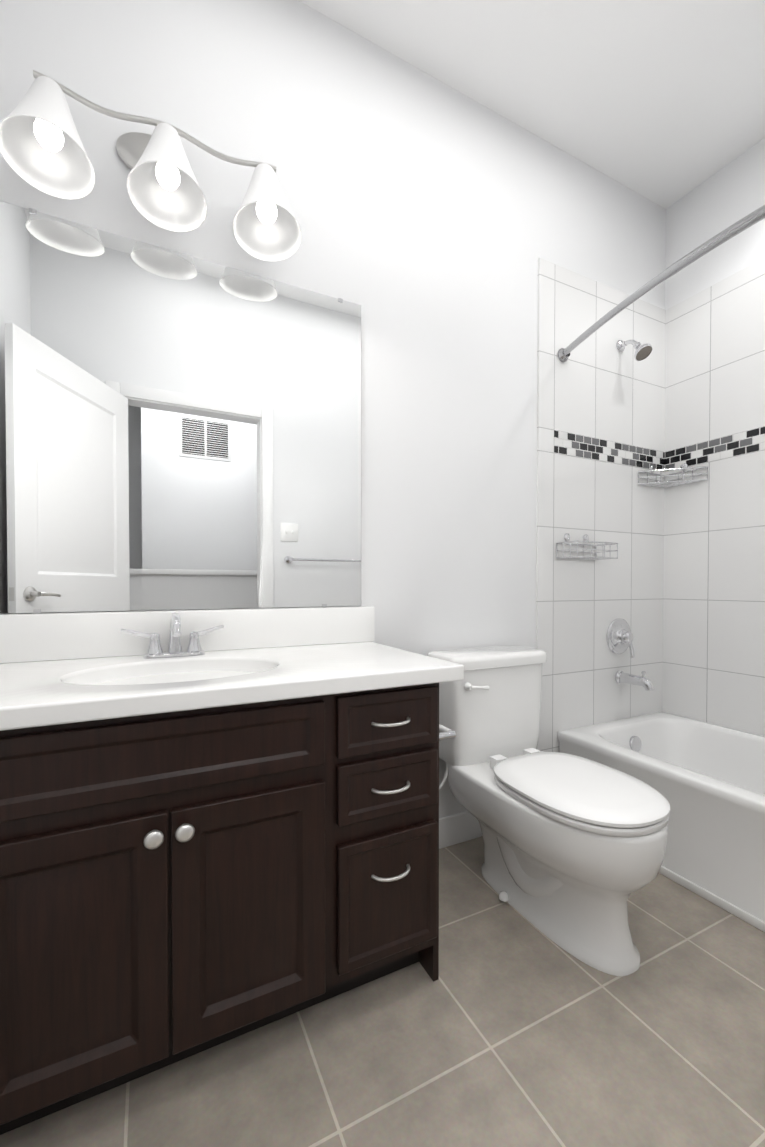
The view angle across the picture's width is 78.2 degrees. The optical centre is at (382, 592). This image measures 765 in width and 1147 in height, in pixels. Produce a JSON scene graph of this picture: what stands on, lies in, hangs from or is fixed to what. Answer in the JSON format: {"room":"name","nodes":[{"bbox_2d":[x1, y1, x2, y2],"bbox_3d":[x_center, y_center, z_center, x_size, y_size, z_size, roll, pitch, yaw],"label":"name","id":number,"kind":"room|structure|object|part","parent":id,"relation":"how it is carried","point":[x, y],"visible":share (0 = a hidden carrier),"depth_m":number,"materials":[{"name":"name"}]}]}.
{"room":"bathroom","nodes":[
{"label":"bathroom","id":0,"kind":"room"},
{"bbox_2d":[0,0,665,817],"bbox_3d":[0.112,-0.475,1.813,3.130,2.937,0.100,0,1,-26],"label":"wall","id":1,"kind":"structure","parent":0,"point":[436,218],"depth_m":1.72,"materials":[{"name":"paint"}]},
{"bbox_2d":[0,70,301,260],"bbox_3d":[-0.578,-1.163,1.265,0.718,0.289,0.242,0,1,-26],"label":"sconce","id":2,"kind":"object","parent":1,"relation":"attached to","point":[42,149],"visible":1,"depth_m":1.23,"materials":[{"name":"white glass"}]},
{"bbox_2d":[0,201,360,613],"bbox_3d":[-0.623,-0.474,1.384,1.223,1.057,0.007,0,1,-26],"label":"mirror","id":3,"kind":"object","parent":1,"relation":"attached to","point":[179,431],"visible":1,"depth_m":1.38,"materials":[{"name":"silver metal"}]},
{"bbox_2d":[0,606,373,663],"bbox_3d":[-0.601,0.117,1.396,1.271,0.125,0.021,0,1,-26],"label":"backsplash","id":4,"kind":"structure","parent":1,"relation":"attached to","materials":[{"name":"white stone"}]},
{"bbox_2d":[439,811,481,848],"bbox_3d":[0.316,0.935,1.871,0.788,0.115,0.014,0,1,-26],"label":"baseboard","id":5,"kind":"structure","parent":1,"relation":"attached to","point":[459,827],"depth_m":1.85,"materials":[{"name":"white"}]},
{"bbox_2d":[556,533,617,559],"bbox_3d":[0.904,-0.205,2.078,0.256,0.115,0.118,0,1,-26],"label":"caddy shelf","id":6,"kind":"object","parent":1,"relation":"attached to","point":[570,543],"visible":1,"depth_m":2.08,"materials":[{"name":"silver metal"}]},
{"bbox_2d":[536,258,665,751],"bbox_3d":[1.054,-0.223,2.224,0.860,2.420,0.010,0,1,-26],"label":"wall tile","id":7,"kind":"structure","parent":1,"relation":"attached to","point":[597,384],"depth_m":2.18,"materials":[{"name":"white tile"}]},
{"bbox_2d":[554,430,664,471],"bbox_3d":[1.096,-0.663,2.232,0.768,0.100,0.002,0,1,-26],"label":"tile border","id":8,"kind":"object","parent":7,"relation":"attached to","point":[575,445],"depth_m":2.21,"materials":[{"name":"multicoloured tile"}]},
{"bbox_2d":[606,618,633,657],"bbox_3d":[1.155,0.217,2.231,0.172,0.182,0.078,0,1,-26],"label":"tub valve","id":9,"kind":"object","parent":7,"relation":"attached to","point":[619,636],"visible":1,"depth_m":2.23,"materials":[{"name":"silver metal"}]},
{"bbox_2d":[616,340,651,360],"bbox_3d":[1.167,-1.132,2.175,0.078,0.134,0.153,0,1,-26],"label":"shower head","id":10,"kind":"object","parent":7,"relation":"attached to","point":[642,351],"visible":1,"depth_m":2.15},
{"bbox_2d":[615,670,653,690],"bbox_3d":[1.181,0.404,2.196,0.062,0.087,0.171,0,1,-26],"label":"tub spout","id":11,"kind":"object","parent":7,"relation":"attached to","point":[642,680],"visible":1,"depth_m":2.18,"materials":[{"name":"silver metal"}]},
{"bbox_2d":[557,205,764,362],"bbox_3d":[1.092,-1.034,1.337,0.185,0.060,1.594,0,1,-26],"label":"shower rod","id":12,"kind":"object","parent":7,"relation":"attached to","point":[729,232],"visible":1,"depth_m":1.49,"materials":[{"name":"grey metal"}]},
{"bbox_2d":[638,463,707,487],"bbox_3d":[1.393,-0.581,2.263,0.213,0.106,0.213,0,1,-26],"label":"caddy shelf","id":13,"kind":"object","parent":1,"relation":"attached to","point":[683,467],"visible":1,"depth_m":2.30,"materials":[{"name":"silver metal"}]},
{"bbox_2d":[0,836,764,1146],"bbox_3d":[0.493,1.045,1.070,3.130,0.080,1.810,0,1,-26],"label":"floor","id":14,"kind":"structure","parent":0,"point":[511,1026],"depth_m":1.02,"materials":[{"name":"tile"}]},
{"bbox_2d":[0,606,463,1134],"bbox_3d":[-0.468,0.531,1.164,1.296,0.945,0.566,0,1,-26],"label":"bathroom vanity","id":15,"kind":"object","parent":14,"relation":"on","point":[217,827],"visible":1,"depth_m":0.97,"materials":[{"name":"brown wood"}]},
{"bbox_2d":[121,613,223,658],"bbox_3d":[-0.565,0.119,1.285,0.268,0.124,0.148,0,1,-26],"label":"faucet","id":16,"kind":"object","parent":15,"relation":"on","point":[194,650],"depth_m":1.31,"materials":[{"name":"silver metal"}]},
{"bbox_2d":[427,645,669,975],"bbox_3d":[0.485,0.611,1.509,0.511,0.775,0.774,0,1,-26],"label":"toilet","id":17,"kind":"object","parent":14,"relation":"on","point":[575,846],"visible":0.9,"depth_m":1.38,"materials":[{"name":"white ceramic"}]},
{"bbox_3d":[0.321,0.322,1.603,0.085,0.028,0.031,0,1,-26],"label":"handle","id":18,"kind":"part","parent":17,"relation":"part of","materials":[{"name":"white plastic"}]},
{"bbox_3d":[0.394,0.414,1.765,0.444,0.390,0.222,0,1,-26],"label":"tank","id":19,"kind":"part","parent":17,"relation":"part of","materials":[{"name":"white ceramic"}]},
{"bbox_3d":[0.569,0.578,1.414,0.378,0.050,0.525,0,1,-26],"label":"seat","id":20,"kind":"part","parent":17,"relation":"part of","materials":[{"name":"white plastic"}]},
{"bbox_2d":[557,712,764,931],"bbox_3d":[1.442,0.810,1.577,0.750,0.374,1.518,0,1,-26],"label":"bathtub","id":21,"kind":"object","parent":14,"relation":"on","point":[706,780],"visible":0.71,"depth_m":1.63,"materials":[{"name":"white ceramic"}]},
{"bbox_2d":[298,0,764,208],"bbox_3d":[0.493,-1.972,1.025,3.130,0.080,1.810,0,1,-26],"label":"ceiling","id":22,"kind":"structure","parent":0,"point":[661,103],"depth_m":1.75,"materials":[{"name":"paint"}]},
{"bbox_2d":[665,138,764,309],"bbox_3d":[1.871,-0.473,1.678,0.100,2.937,1.710,0,1,-26],"label":"wall","id":23,"kind":"structure","parent":0,"point":[728,195],"depth_m":2.18,"materials":[{"name":"paint"}]},
{"bbox_2d":[662,258,764,735],"bbox_3d":[1.794,-0.215,1.713,0.010,2.420,1.585,0,1,-26],"label":"wall tile","id":24,"kind":"structure","parent":23,"relation":"attached to","point":[714,608],"depth_m":2.18,"materials":[{"name":"white tile"}]},
{"bbox_2d":[665,426,764,471],"bbox_3d":[1.792,-0.655,1.699,0.002,0.100,1.574,0,1,-26],"label":"tile border","id":25,"kind":"object","parent":24,"relation":"attached to","point":[744,442],"depth_m":2.18,"materials":[{"name":"multicoloured tile"}]}
]}

